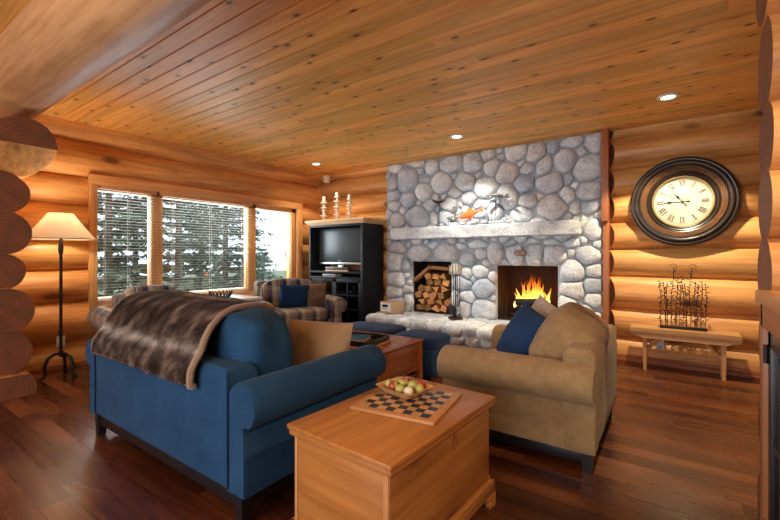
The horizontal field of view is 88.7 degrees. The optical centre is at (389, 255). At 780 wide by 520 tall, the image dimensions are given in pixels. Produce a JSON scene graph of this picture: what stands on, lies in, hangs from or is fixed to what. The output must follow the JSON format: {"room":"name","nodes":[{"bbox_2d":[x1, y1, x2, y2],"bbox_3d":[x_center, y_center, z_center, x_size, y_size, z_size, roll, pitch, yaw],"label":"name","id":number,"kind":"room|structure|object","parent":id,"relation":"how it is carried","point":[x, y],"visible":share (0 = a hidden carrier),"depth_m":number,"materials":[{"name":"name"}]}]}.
{"room":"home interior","nodes":[
{"label":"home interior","id":0,"kind":"room"},
{"bbox_2d":[0,116,57,400],"bbox_3d":[-3.581,0.078,3.689,1.100,2.521,0.519,0,0,35],"label":"wall","id":1,"kind":"structure","parent":0,"point":[27,146],"depth_m":3.46,"materials":[{"name":"brown wood"}]},
{"bbox_2d":[9,114,322,370],"bbox_3d":[-3.911,-0.169,4.088,0.485,2.986,9.001,0,0,35],"label":"wall","id":2,"kind":"structure","parent":0,"point":[83,149],"depth_m":4.48,"materials":[{"name":"brown wood"}]},
{"bbox_2d":[26,360,87,374],"bbox_3d":[-2.539,1.195,5.722,0.070,0.050,4.150,0,0,35],"label":"baseboard","id":3,"kind":"structure","parent":2,"relation":"attached to","point":[83,362],"depth_m":4.23,"materials":[{"name":"brown wood"}]},
{"bbox_2d":[56,335,64,346],"bbox_3d":[-3.533,0.920,4.281,0.010,0.120,0.075,0,0,35],"label":"wall outlet","id":4,"kind":"object","parent":2,"relation":"attached to","point":[57,337],"visible":0.55,"depth_m":4.26,"materials":[{"name":"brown plastic"}]},
{"bbox_2d":[88,173,302,310],"bbox_3d":[-2.583,-0.098,5.868,0.360,1.655,3.180,0,0,35],"label":"window","id":5,"kind":"structure","parent":2,"relation":"in","point":[294,210],"depth_m":5.25,"materials":[{"name":"brown wood"}]},
{"bbox_2d":[98,184,156,305],"bbox_3d":[-3.184,-0.116,4.855,0.055,1.409,0.650,0,0,35],"label":"blind","id":6,"kind":"object","parent":5,"relation":"attached to","point":[104,187],"visible":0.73,"depth_m":4.82,"materials":[{"name":"white plastic"}]},
{"bbox_2d":[159,192,252,295],"bbox_3d":[-2.575,-0.116,5.723,0.055,1.409,1.390,0,0,35],"label":"blind","id":7,"kind":"object","parent":5,"relation":"attached to","point":[209,200],"visible":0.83,"depth_m":5.71,"materials":[{"name":"white plastic"}]},
{"bbox_2d":[0,361,759,519],"bbox_3d":[-0.299,1.222,1.706,9.050,0.004,9.249,0,0,35],"label":"floor","id":8,"kind":"structure","parent":0,"point":[676,444],"depth_m":2.27,"materials":[{"name":"brown wood"}]},
{"bbox_2d":[32,212,95,380],"bbox_3d":[-3.313,0.399,4.017,0.576,1.654,0.576,0,0,35],"label":"floor lamp","id":9,"kind":"object","parent":8,"relation":"on","point":[60,226],"visible":0.93,"depth_m":3.95,"materials":[{"name":"metal"}]},
{"bbox_2d":[87,284,175,331],"bbox_3d":[-2.622,0.780,4.476,0.906,0.881,1.111,0,0,43],"label":"armchair","id":10,"kind":"object","parent":8,"relation":"on","point":[96,317],"visible":0.15,"depth_m":4.38,"materials":[{"name":"brown fabric"}]},
{"bbox_2d":[119,284,175,300],"bbox_3d":[-2.766,0.568,4.610,0.241,0.468,0.621,-9,-6,42],"label":"cushion","id":11,"kind":"object","parent":10,"relation":"on","point":[134,289],"depth_m":4.49,"materials":[{"name":"fabric"}]},
{"bbox_2d":[86,307,385,519],"bbox_3d":[-1.071,0.753,2.626,1.896,0.934,0.982,0,0,35],"label":"sofa","id":12,"kind":"object","parent":8,"relation":"on","point":[229,434],"visible":0.63,"depth_m":1.98,"materials":[{"name":"blue fabric"}]},
{"bbox_2d":[90,289,274,389],"bbox_3d":[-1.262,0.439,2.458,1.212,0.407,0.623,0,0,35],"label":"fur throw","id":13,"kind":"object","parent":12,"relation":"on","point":[166,334],"visible":0.98,"depth_m":2.22,"materials":[{"name":"fur"}]},
{"bbox_2d":[205,307,292,375],"bbox_3d":[-0.878,0.535,2.263,0.739,0.498,0.348,0,2,36],"label":"cushion","id":14,"kind":"object","parent":12,"relation":"on","point":[259,339],"depth_m":2.02,"materials":[{"name":"blue fabric"}]},
{"bbox_2d":[288,319,352,365],"bbox_3d":[-0.467,0.620,2.502,0.477,0.404,0.190,0,0,17],"label":"throw pillow","id":15,"kind":"object","parent":12,"relation":"on","point":[312,340],"visible":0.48,"depth_m":2.46,"materials":[{"name":"beige fabric"}]},
{"bbox_2d":[219,294,262,300],"bbox_3d":[-2.202,0.892,5.357,0.680,0.655,0.680,0,0,35],"label":"side table","id":16,"kind":"object","parent":8,"relation":"on","point":[244,297],"visible":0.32,"depth_m":5.37,"materials":[{"name":"beige paint"}]},
{"bbox_2d":[208,289,232,296],"bbox_3d":[-2.164,0.503,5.098,0.285,0.121,0.284,0,0,35],"label":"wire bowl","id":17,"kind":"object","parent":16,"relation":"on","point":[229,293],"visible":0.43,"depth_m":5.09,"materials":[{"name":"black metal"}]},
{"bbox_2d":[250,278,346,326],"bbox_3d":[-1.419,0.779,5.813,1.311,0.882,0.926,0,0,-35],"label":"armchair","id":18,"kind":"object","parent":8,"relation":"on","point":[332,307],"visible":0.38,"depth_m":5.72,"materials":[{"name":"brown fabric"}]},
{"bbox_2d":[260,278,310,306],"bbox_3d":[-1.538,0.570,5.980,0.814,0.470,0.242,0,-7,-36],"label":"cushion","id":19,"kind":"object","parent":18,"relation":"on","point":[269,290],"depth_m":5.78,"materials":[{"name":"fabric"}]},
{"bbox_2d":[279,285,309,307],"bbox_3d":[-1.378,0.600,5.732,0.420,0.383,0.178,0,0,-33],"label":"throw pillow","id":20,"kind":"object","parent":18,"relation":"on","point":[291,296],"visible":0.91,"depth_m":5.67,"materials":[{"name":"blue fabric"}]},
{"bbox_2d":[274,306,328,324],"bbox_3d":[-1.362,0.840,5.737,0.825,0.191,0.725,0,0,-35],"label":"seat cushion","id":21,"kind":"object","parent":18,"relation":"on","point":[309,313],"depth_m":5.51,"materials":[{"name":"multicoloured fabric"}]},
{"bbox_2d":[300,282,326,306],"bbox_3d":[-1.135,0.600,5.902,0.421,0.402,0.171,0,0,-32],"label":"throw pillow","id":22,"kind":"object","parent":18,"relation":"on","point":[316,292],"visible":0.69,"depth_m":5.86,"materials":[{"name":"brown fabric"}]},
{"bbox_2d":[304,217,385,322],"bbox_3d":[-0.763,0.318,6.659,1.290,1.805,0.575,0,0,35],"label":"entertainment center","id":23,"kind":"object","parent":8,"relation":"on","point":[362,288],"visible":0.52,"depth_m":6.37,"materials":[{"name":"black paint"}]},
{"bbox_2d":[320,196,327,219],"bbox_3d":[-1.139,-0.806,6.883,0.132,0.445,0.132,0,0,35],"label":"candlestick","id":24,"kind":"object","parent":23,"relation":"on","point":[323,197],"visible":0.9,"depth_m":6.86,"materials":[{"name":"beige paint"}]},
{"bbox_2d":[323,273,341,276],"bbox_3d":[-0.962,0.326,6.672,0.280,0.040,0.182,0,0,35],"label":"cable box","id":25,"kind":"object","parent":23,"relation":"on","point":[328,274],"visible":0.94,"depth_m":6.59,"materials":[{"name":"white plastic"}]},
{"bbox_2d":[311,270,360,273],"bbox_3d":[-0.757,0.270,6.676,1.110,0.028,0.500,0,0,35],"label":"shelf","id":26,"kind":"object","parent":23,"relation":"attached to","point":[312,271],"depth_m":6.57,"materials":[{"name":"black paint"}]},
{"bbox_2d":[311,275,360,279],"bbox_3d":[-0.757,0.360,6.676,1.110,0.028,0.500,0,0,35],"label":"shelf","id":27,"kind":"object","parent":23,"relation":"attached to","point":[313,277],"depth_m":6.57,"materials":[{"name":"black paint"}]},
{"bbox_2d":[333,192,340,218],"bbox_3d":[-0.891,-0.826,6.709,0.132,0.485,0.132,0,0,35],"label":"candlestick","id":28,"kind":"object","parent":23,"relation":"on","point":[336,193],"visible":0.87,"depth_m":6.69,"materials":[{"name":"beige paint"}]},
{"bbox_2d":[318,227,360,270],"bbox_3d":[-0.788,-0.099,6.624,1.040,0.710,0.220,0,0,35],"label":"television","id":29,"kind":"object","parent":23,"relation":"on","point":[341,247],"visible":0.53,"depth_m":6.58,"materials":[{"name":"black paint"}]},
{"bbox_2d":[346,194,352,217],"bbox_3d":[-0.665,-0.796,6.551,0.132,0.425,0.132,0,0,35],"label":"candlestick","id":30,"kind":"object","parent":23,"relation":"on","point":[349,195],"visible":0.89,"depth_m":6.53,"materials":[{"name":"beige paint"}]},
{"bbox_2d":[352,321,405,334],"bbox_3d":[-0.208,0.998,4.544,0.714,0.444,0.495,0,0,29],"label":"ottoman","id":31,"kind":"object","parent":8,"relation":"on","point":[385,328],"visible":0.23,"depth_m":4.40,"materials":[{"name":"blue fabric"}]},
{"bbox_2d":[349,330,422,386],"bbox_3d":[-0.364,1.010,3.590,0.859,0.420,1.160,0,0,35],"label":"coffee table","id":32,"kind":"object","parent":8,"relation":"on","point":[403,355],"visible":0.23,"depth_m":3.61,"materials":[{"name":"brown wood"}]},
{"bbox_2d":[350,331,390,348],"bbox_3d":[-0.323,0.767,3.648,0.540,0.065,0.400,0,0,27],"label":"serving tray","id":33,"kind":"object","parent":32,"relation":"on","point":[378,340],"visible":0.3,"depth_m":3.58,"materials":[{"name":"brown wood"}]},
{"bbox_2d":[351,334,370,341],"bbox_3d":[-0.361,0.756,3.645,0.324,0.033,0.244,0,0,15],"label":"magazine","id":34,"kind":"object","parent":33,"relation":"in","point":[354,337],"visible":0.43,"depth_m":3.60,"materials":[{"name":"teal paper"}]},
{"bbox_2d":[403,373,415,376],"bbox_3d":[-0.364,1.140,3.590,0.760,0.020,1.060,0,0,35],"label":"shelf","id":35,"kind":"object","parent":32,"relation":"attached to","point":[410,374],"depth_m":3.79,"materials":[{"name":"brown wood"}]},
{"bbox_2d":[287,376,495,519],"bbox_3d":[0.047,0.955,1.799,0.545,0.530,0.835,0,0,38],"label":"chest","id":36,"kind":"object","parent":8,"relation":"on","point":[350,464],"visible":0.9,"depth_m":1.57,"materials":[{"name":"brown wood"}]},
{"bbox_2d":[350,388,461,425],"bbox_3d":[0.088,0.681,1.875,0.400,0.015,0.400,0,0,27],"label":"board","id":37,"kind":"object","parent":36,"relation":"on","point":[428,408],"visible":0.78,"depth_m":1.79,"materials":[{"name":"brown wood"}]},
{"bbox_2d":[376,377,433,398],"bbox_3d":[0.070,0.652,1.936,0.192,0.044,0.236,0,0,-45],"label":"wooden bowl","id":38,"kind":"object","parent":37,"relation":"on","point":[381,385],"visible":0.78,"depth_m":1.90,"materials":[{"name":"brown wood"}]},
{"bbox_2d":[385,378,392,387],"bbox_3d":[-0.004,0.626,1.961,0.046,0.051,0.046,0,0,35],"label":"fruit","id":39,"kind":"object","parent":38,"relation":"in","point":[389,380],"visible":0.59,"depth_m":1.95,"materials":[{"name":"yellow food"}]},
{"bbox_2d":[388,380,397,390],"bbox_3d":[0.015,0.625,1.923,0.046,0.051,0.046,0,0,35],"label":"fruit","id":40,"kind":"object","parent":38,"relation":"in","point":[392,384],"visible":0.75,"depth_m":1.91,"materials":[{"name":"red food"}]},
{"bbox_2d":[395,383,404,392],"bbox_3d":[0.047,0.628,1.891,0.046,0.051,0.046,0,0,35],"label":"fruit","id":41,"kind":"object","parent":38,"relation":"in","point":[399,388],"visible":0.87,"depth_m":1.88,"materials":[{"name":"food"}]},
{"bbox_2d":[399,377,407,386],"bbox_3d":[0.067,0.617,1.945,0.046,0.051,0.046,0,0,35],"label":"fruit","id":42,"kind":"object","parent":38,"relation":"in","point":[403,381],"visible":0.77,"depth_m":1.93,"materials":[{"name":"yellow food"}]},
{"bbox_2d":[404,386,412,394],"bbox_3d":[0.087,0.632,1.865,0.046,0.051,0.046,0,0,35],"label":"fruit","id":43,"kind":"object","parent":38,"relation":"in","point":[408,390],"visible":0.85,"depth_m":1.85,"materials":[{"name":"beige food"}]},
{"bbox_2d":[408,379,416,389],"bbox_3d":[0.107,0.619,1.913,0.046,0.050,0.046,0,0,35],"label":"fruit","id":44,"kind":"object","parent":38,"relation":"in","point":[412,383],"visible":0.7,"depth_m":1.90,"materials":[{"name":"yellow food"}]},
{"bbox_2d":[415,383,423,392],"bbox_3d":[0.139,0.629,1.895,0.046,0.051,0.046,0,0,35],"label":"fruit","id":45,"kind":"object","parent":38,"relation":"in","point":[419,387],"visible":0.91,"depth_m":1.88,"materials":[{"name":"yellow food"}]},
{"bbox_2d":[417,379,425,388],"bbox_3d":[0.151,0.624,1.932,0.045,0.051,0.046,0,0,35],"label":"fruit","id":46,"kind":"object","parent":38,"relation":"in","point":[423,383],"visible":0.6,"depth_m":1.92,"materials":[{"name":"red food"}]},
{"bbox_2d":[394,329,450,381],"bbox_3d":[0.326,1.002,4.120,0.510,0.435,0.450,0,0,35],"label":"ottoman","id":47,"kind":"object","parent":8,"relation":"on","point":[433,341],"visible":0.43,"depth_m":3.87,"materials":[{"name":"blue fabric"}]},
{"bbox_2d":[394,329,450,349],"bbox_3d":[0.326,0.855,4.120,0.510,0.140,0.450,0,0,35],"label":"cushion","id":48,"kind":"object","parent":47,"relation":"on","point":[432,340],"depth_m":3.98,"materials":[{"name":"blue fabric"}]},
{"bbox_2d":[366,128,610,349],"bbox_3d":[1.207,-0.107,5.537,3.215,2.726,1.429,0,0,35],"label":"fireplace","id":49,"kind":"object","parent":8,"relation":"on","point":[557,205],"depth_m":5.40,"materials":[{"name":"stone"}]},
{"bbox_2d":[380,300,404,313],"bbox_3d":[0.038,0.780,6.042,0.320,0.170,0.204,0,0,27],"label":"box","id":50,"kind":"object","parent":49,"relation":"on","point":[387,306],"visible":1,"depth_m":5.96,"materials":[{"name":"beige cardboard"}]},
{"bbox_2d":[416,303,424,309],"bbox_3d":[0.563,0.807,6.395,0.121,0.076,0.362,0,0,32],"label":"log","id":51,"kind":"object","parent":49,"relation":"in","point":[420,306],"visible":0.43,"depth_m":6.25,"materials":[{"name":"brown wood"}]},
{"bbox_2d":[418,298,428,304],"bbox_3d":[0.595,0.716,6.368,0.122,0.095,0.374,0,0,37],"label":"log","id":52,"kind":"object","parent":51,"relation":"on","point":[424,300],"visible":0.55,"depth_m":6.22,"materials":[{"name":"brown wood"}]},
{"bbox_2d":[415,291,427,296],"bbox_3d":[0.560,0.604,6.399,0.129,0.112,0.388,0,0,38],"label":"log","id":53,"kind":"object","parent":52,"relation":"on","point":[418,293],"visible":0.47,"depth_m":6.24,"materials":[{"name":"brown wood"}]},
{"bbox_2d":[418,284,428,291],"bbox_3d":[0.583,0.511,6.365,0.112,0.116,0.356,0,0,36],"label":"log","id":54,"kind":"object","parent":53,"relation":"on","point":[421,288],"visible":0.47,"depth_m":6.22,"materials":[{"name":"brown wood"}]},
{"bbox_2d":[423,291,432,297],"bbox_3d":[0.658,0.609,6.320,0.104,0.106,0.395,0,0,33],"label":"log","id":55,"kind":"object","parent":52,"relation":"on","point":[425,294],"visible":0.43,"depth_m":6.17,"materials":[{"name":"brown wood"}]},
{"bbox_2d":[424,285,440,290],"bbox_3d":[0.685,0.509,6.295,0.090,0.094,0.384,0,0,37],"label":"log","id":56,"kind":"object","parent":55,"relation":"on","point":[427,288],"visible":0.57,"depth_m":6.16,"materials":[{"name":"brown wood"}]},
{"bbox_2d":[426,279,441,284],"bbox_3d":[0.706,0.413,6.286,0.120,0.099,0.340,0,0,36],"label":"log","id":57,"kind":"object","parent":56,"relation":"on","point":[431,281],"visible":0.57,"depth_m":6.15,"materials":[{"name":"brown wood"}]},
{"bbox_2d":[424,272,439,279],"bbox_3d":[0.680,0.318,6.267,0.112,0.109,0.373,0,0,35],"label":"log","id":58,"kind":"object","parent":57,"relation":"on","point":[429,275],"visible":0.53,"depth_m":6.12,"materials":[{"name":"brown wood"}]},
{"bbox_2d":[412,265,432,282],"bbox_3d":[0.510,0.290,6.227,0.339,0.279,0.120,0,0,35],"label":"log","id":59,"kind":"object","parent":49,"relation":"in","point":[427,269],"visible":0.84,"depth_m":6.19,"materials":[{"name":"brown wood"}]},
{"bbox_2d":[423,303,437,310],"bbox_3d":[0.686,0.812,6.326,0.134,0.109,0.372,0,0,37],"label":"log","id":60,"kind":"object","parent":49,"relation":"in","point":[427,307],"visible":0.41,"depth_m":6.18,"materials":[{"name":"brown wood"}]},
{"bbox_2d":[427,298,439,303],"bbox_3d":[0.724,0.709,6.291,0.122,0.099,0.353,0,0,37],"label":"log","id":61,"kind":"object","parent":60,"relation":"on","point":[429,301],"visible":0.5,"depth_m":6.16,"materials":[{"name":"brown wood"}]},
{"bbox_2d":[428,291,440,298],"bbox_3d":[0.756,0.605,6.227,0.142,0.116,0.381,0,0,36],"label":"log","id":62,"kind":"object","parent":61,"relation":"on","point":[433,295],"visible":0.59,"depth_m":6.07,"materials":[{"name":"brown wood"}]},
{"bbox_2d":[432,286,440,292],"bbox_3d":[0.796,0.522,6.241,0.112,0.095,0.389,0,0,33],"label":"log","id":63,"kind":"object","parent":62,"relation":"on","point":[437,289],"visible":0.55,"depth_m":6.08,"materials":[{"name":"brown wood"}]},
{"bbox_2d":[434,279,443,285],"bbox_3d":[0.824,0.413,6.205,0.124,0.095,0.328,0,0,38],"label":"log","id":64,"kind":"object","parent":63,"relation":"on","point":[436,282],"visible":0.5,"depth_m":6.08,"materials":[{"name":"brown wood"}]},
{"bbox_2d":[432,273,442,279],"bbox_3d":[0.798,0.322,6.207,0.114,0.093,0.344,0,0,37],"label":"log","id":65,"kind":"object","parent":64,"relation":"on","point":[435,275],"visible":0.64,"depth_m":6.08,"materials":[{"name":"brown wood"}]},
{"bbox_2d":[431,304,441,311],"bbox_3d":[0.775,0.800,6.216,0.120,0.104,0.382,0,0,33],"label":"log","id":66,"kind":"object","parent":49,"relation":"in","point":[437,307],"visible":0.64,"depth_m":6.07,"materials":[{"name":"brown wood"}]},
{"bbox_2d":[440,305,447,312],"bbox_3d":[0.891,0.804,6.132,0.105,0.103,0.356,0,0,32],"label":"log","id":67,"kind":"object","parent":49,"relation":"in","point":[444,308],"visible":0.5,"depth_m":5.99,"materials":[{"name":"brown wood"}]},
{"bbox_2d":[435,298,448,304],"bbox_3d":[0.835,0.703,6.197,0.129,0.111,0.343,0,0,34],"label":"log","id":68,"kind":"object","parent":67,"relation":"on","point":[439,301],"visible":0.64,"depth_m":6.06,"materials":[{"name":"brown wood"}]},
{"bbox_2d":[438,292,450,298],"bbox_3d":[0.864,0.609,6.147,0.095,0.084,0.325,0,0,37],"label":"log","id":69,"kind":"object","parent":68,"relation":"on","point":[444,295],"visible":0.71,"depth_m":6.04,"materials":[{"name":"brown wood"}]},
{"bbox_2d":[441,285,450,292],"bbox_3d":[0.900,0.506,6.095,0.113,0.113,0.327,0,0,32],"label":"log","id":70,"kind":"object","parent":69,"relation":"on","point":[443,288],"visible":0.73,"depth_m":5.98,"materials":[{"name":"brown wood"}]},
{"bbox_2d":[442,279,450,286],"bbox_3d":[0.932,0.415,6.101,0.119,0.100,0.345,0,0,35],"label":"log","id":71,"kind":"object","parent":70,"relation":"on","point":[445,282],"visible":0.5,"depth_m":5.96,"materials":[{"name":"brown wood"}]},
{"bbox_2d":[440,273,450,279],"bbox_3d":[0.876,0.315,6.111,0.101,0.102,0.323,0,0,36],"label":"log","id":72,"kind":"object","parent":71,"relation":"on","point":[446,276],"visible":0.73,"depth_m":6.00,"materials":[{"name":"brown wood"}]},
{"bbox_2d":[430,266,448,270],"bbox_3d":[0.771,0.190,6.043,0.302,0.070,0.120,0,0,35],"label":"log","id":73,"kind":"object","parent":72,"relation":"on","point":[432,267],"visible":0.76,"depth_m":6.00,"materials":[{"name":"brown wood"}]},
{"bbox_2d":[444,298,450,305],"bbox_3d":[0.953,0.704,6.110,0.112,0.116,0.337,0,0,33],"label":"log","id":74,"kind":"object","parent":67,"relation":"on","point":[447,302],"visible":0.35,"depth_m":5.97,"materials":[{"name":"brown wood"}]},
{"bbox_2d":[446,215,456,224],"bbox_3d":[0.871,-0.496,5.698,0.084,0.157,0.150,0,0,-30],"label":"fish sculpture","id":75,"kind":"object","parent":49,"relation":"on","point":[450,218],"visible":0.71,"depth_m":5.69,"materials":[{"name":"metal"}]},
{"bbox_2d":[448,265,462,318],"bbox_3d":[0.902,0.498,5.500,0.212,0.733,0.210,0,0,35],"label":"fireplace tool set","id":76,"kind":"object","parent":49,"relation":"on","point":[452,310],"visible":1,"depth_m":5.47,"materials":[{"name":"metal"}]},
{"bbox_2d":[450,205,460,224],"bbox_3d":[0.927,-0.570,5.660,0.084,0.303,0.152,0,0,-29],"label":"fish sculpture","id":77,"kind":"object","parent":49,"relation":"on","point":[454,210],"visible":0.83,"depth_m":5.65,"materials":[{"name":"metal"}]},
{"bbox_2d":[458,207,483,224],"bbox_3d":[1.118,-0.543,5.530,0.377,0.246,0.084,0,0,35],"label":"fish sculpture","id":78,"kind":"object","parent":49,"relation":"on","point":[470,212],"visible":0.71,"depth_m":5.52,"materials":[{"name":"orange metal"}]},
{"bbox_2d":[470,219,479,224],"bbox_3d":[1.159,-0.454,5.436,0.125,0.085,0.108,0,0,35],"label":"pebble","id":79,"kind":"object","parent":49,"relation":"on","point":[474,221],"visible":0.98,"depth_m":5.39,"materials":[{"name":"stone"}]},
{"bbox_2d":[483,193,508,223],"bbox_3d":[1.426,-0.625,5.316,0.329,0.409,0.213,0,0,35],"label":"sculpture","id":80,"kind":"object","parent":49,"relation":"on","point":[495,195],"visible":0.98,"depth_m":5.28,"materials":[{"name":"metal"}]},
{"bbox_2d":[514,247,525,255],"bbox_3d":[1.691,-0.050,5.195,0.152,0.114,0.022,0,0,35],"label":"plaque","id":81,"kind":"object","parent":49,"relation":"attached to","point":[519,252],"visible":1,"depth_m":5.19,"materials":[{"name":"brown wood"}]},
{"bbox_2d":[513,285,555,310],"bbox_3d":[1.966,0.520,5.476,0.549,0.548,0.423,0,0,35],"label":"fire","id":82,"kind":"object","parent":49,"relation":"on","point":[530,298],"visible":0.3,"depth_m":5.44,"materials":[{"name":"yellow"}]},
{"bbox_2d":[437,302,616,473],"bbox_3d":[1.039,0.774,2.862,0.943,0.892,1.221,0,0,35],"label":"armchair","id":83,"kind":"object","parent":8,"relation":"on","point":[558,399],"visible":0.91,"depth_m":2.39,"materials":[{"name":"beige fabric"}]},
{"bbox_2d":[495,301,545,354],"bbox_3d":[0.948,0.585,2.865,0.241,0.476,0.536,0,0,-6],"label":"throw pillow","id":84,"kind":"object","parent":83,"relation":"on","point":[519,333],"visible":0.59,"depth_m":2.81,"materials":[{"name":"blue fabric"}]},
{"bbox_2d":[532,295,556,317],"bbox_3d":[1.126,0.570,2.997,0.250,0.522,0.572,0,0,-3],"label":"throw pillow","id":85,"kind":"object","parent":83,"relation":"on","point":[541,305],"visible":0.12,"depth_m":3.02,"materials":[{"name":"fabric"}]},
{"bbox_2d":[529,302,609,359],"bbox_3d":[1.228,0.587,2.732,0.394,0.476,0.748,37,20,28],"label":"cushion","id":86,"kind":"object","parent":83,"relation":"on","point":[570,323],"depth_m":2.47,"materials":[{"name":"beige fabric"}]},
{"bbox_2d":[630,324,741,380],"bbox_3d":[3.038,0.995,4.147,0.910,0.450,0.270,0,0,35],"label":"wooden bench","id":87,"kind":"object","parent":8,"relation":"on","point":[709,338],"visible":0.99,"depth_m":4.03,"materials":[{"name":"brown wood"}]},
{"bbox_2d":[657,264,709,331],"bbox_3d":[3.054,0.428,4.161,0.441,0.682,0.088,0,0,34],"label":"metal sculpture","id":88,"kind":"object","parent":87,"relation":"on","point":[698,286],"visible":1,"depth_m":4.15,"materials":[{"name":"metal"}]},
{"bbox_2d":[755,290,779,519],"bbox_3d":[1.348,0.680,0.960,0.545,1.080,1.280,0,0,35],"label":"base cabinet","id":89,"kind":"object","parent":8,"relation":"on","point":[769,300],"visible":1,"depth_m":1.50,"materials":[{"name":"brown wood"}]},
{"bbox_2d":[0,0,762,176],"bbox_3d":[-0.309,-1.495,1.692,9.050,0.050,9.216,0,0,35],"label":"ceiling","id":90,"kind":"structure","parent":0,"point":[344,86],"depth_m":3.26,"materials":[{"name":"brown wood"}]},
{"bbox_2d":[0,0,211,118],"bbox_3d":[-0.399,-1.459,1.433,8.900,0.527,0.528,0,0,35],"label":"ceiling beam","id":91,"kind":"structure","parent":90,"relation":"attached to","point":[51,49],"depth_m":2.36,"materials":[{"name":"brown wood"}]},
{"bbox_2d":[449,134,463,138],"bbox_3d":[0.821,-1.467,4.921,0.174,0.014,0.174,0,0,35],"label":"recessed light","id":92,"kind":"object","parent":90,"relation":"in","point":[454,136],"visible":1,"depth_m":4.92,"materials":[{"name":"white plastic"}]},
{"bbox_2d":[657,93,679,100],"bbox_3d":[2.573,-1.467,3.692,0.174,0.014,0.174,0,0,35],"label":"recessed light","id":93,"kind":"object","parent":90,"relation":"in","point":[669,96],"visible":1,"depth_m":3.68,"materials":[{"name":"white plastic"}]},
{"bbox_2d":[316,108,762,370],"bbox_3d":[2.300,-0.214,5.367,9.001,3.036,0.779,0,0,35],"label":"wall","id":94,"kind":"structure","parent":0,"point":[727,263],"depth_m":4.37,"materials":[{"name":"brown wood"}]},
{"bbox_2d":[324,175,332,182],"bbox_3d":[-1.096,-1.365,7.194,0.080,0.130,0.204,0,0,35],"label":"wall speaker","id":95,"kind":"object","parent":94,"relation":"attached to","point":[327,179],"visible":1,"depth_m":7.12,"materials":[{"name":"white plastic"}]},
{"bbox_2d":[656,340,663,349],"bbox_3d":[2.996,0.985,4.426,0.075,0.120,0.010,0,0,35],"label":"wall outlet","id":96,"kind":"object","parent":94,"relation":"attached to","point":[660,346],"visible":0.59,"depth_m":4.42,"materials":[{"name":"white plastic"}]},
{"bbox_2d":[630,156,741,245],"bbox_3d":[3.134,-0.580,4.277,0.960,0.960,0.088,0,0,35],"label":"wall clock","id":97,"kind":"object","parent":94,"relation":"attached to","point":[686,200],"visible":1,"depth_m":4.26,"materials":[{"name":"brown wood"}]},
{"bbox_2d":[617,353,759,378],"bbox_3d":[4.145,1.183,3.609,3.760,0.075,0.070,0,0,35],"label":"baseboard","id":98,"kind":"structure","parent":94,"relation":"attached to","point":[739,372],"depth_m":4.25,"materials":[{"name":"brown wood"}]},
{"bbox_2d":[756,0,779,515],"bbox_3d":[2.880,-0.211,0.936,2.962,3.089,0.358,0,0,35],"label":"wall","id":99,"kind":"structure","parent":0,"point":[767,11],"depth_m":1.71,"materials":[{"name":"brown wood"}]},
{"label":"outside","id":100,"kind":"structure","parent":0,"visible":0},
{"bbox_2d":[98,270,285,293],"bbox_3d":[-21.227,2.820,27.113,54.100,0.001,100.000,0,0,35],"label":"ground","id":101,"kind":"structure","parent":100,"point":[281,272],"depth_m":53.58,"materials":[{"name":"white snow"}]},
{"bbox_2d":[98,195,193,289],"bbox_3d":[-7.518,-1.179,11.906,3.572,8.002,4.015,0,0,35],"label":"fir tree","id":102,"kind":"object","parent":101,"relation":"on","point":[135,251],"visible":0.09,"depth_m":11.65,"materials":[{"name":"green plant"}]},
{"bbox_2d":[98,192,194,296],"bbox_3d":[-6.526,-1.429,9.064,3.732,8.501,3.598,0,0,19],"label":"fir tree","id":103,"kind":"object","parent":101,"relation":"on","point":[110,249],"visible":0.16,"depth_m":9.06,"materials":[{"name":"green plant"}]},
{"bbox_2d":[99,197,234,292],"bbox_3d":[-5.229,-1.429,9.818,3.614,8.501,3.128,0,0,-26],"label":"fir tree","id":104,"kind":"object","parent":101,"relation":"on","point":[178,257],"visible":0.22,"depth_m":9.81,"materials":[{"name":"green plant"}]},
{"bbox_2d":[164,203,239,290],"bbox_3d":[-6.939,-0.579,14.490,2.862,6.802,3.226,0,0,8],"label":"fir tree","id":105,"kind":"object","parent":101,"relation":"on","point":[203,273],"visible":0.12,"depth_m":14.24,"materials":[{"name":"green plant"}]},
{"bbox_2d":[163,202,281,289],"bbox_3d":[-5.168,-1.679,12.534,3.714,9.001,3.465,0,0,44],"label":"fir tree","id":106,"kind":"object","parent":101,"relation":"on","point":[224,262],"visible":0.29,"depth_m":12.45,"materials":[{"name":"green plant"}]},
{"bbox_2d":[221,211,274,287],"bbox_3d":[-6.547,-0.929,18.439,2.946,7.502,2.805,0,0,-32],"label":"fir tree","id":107,"kind":"object","parent":101,"relation":"on","point":[257,239],"visible":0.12,"depth_m":18.30,"materials":[{"name":"green plant"}]},
{"bbox_2d":[241,249,277,280],"bbox_3d":[-7.110,1.121,22.925,2.896,3.404,2.604,0,0,8],"label":"fir tree","id":108,"kind":"object","parent":101,"relation":"on","point":[262,252],"visible":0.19,"depth_m":22.66,"materials":[{"name":"green plant"}]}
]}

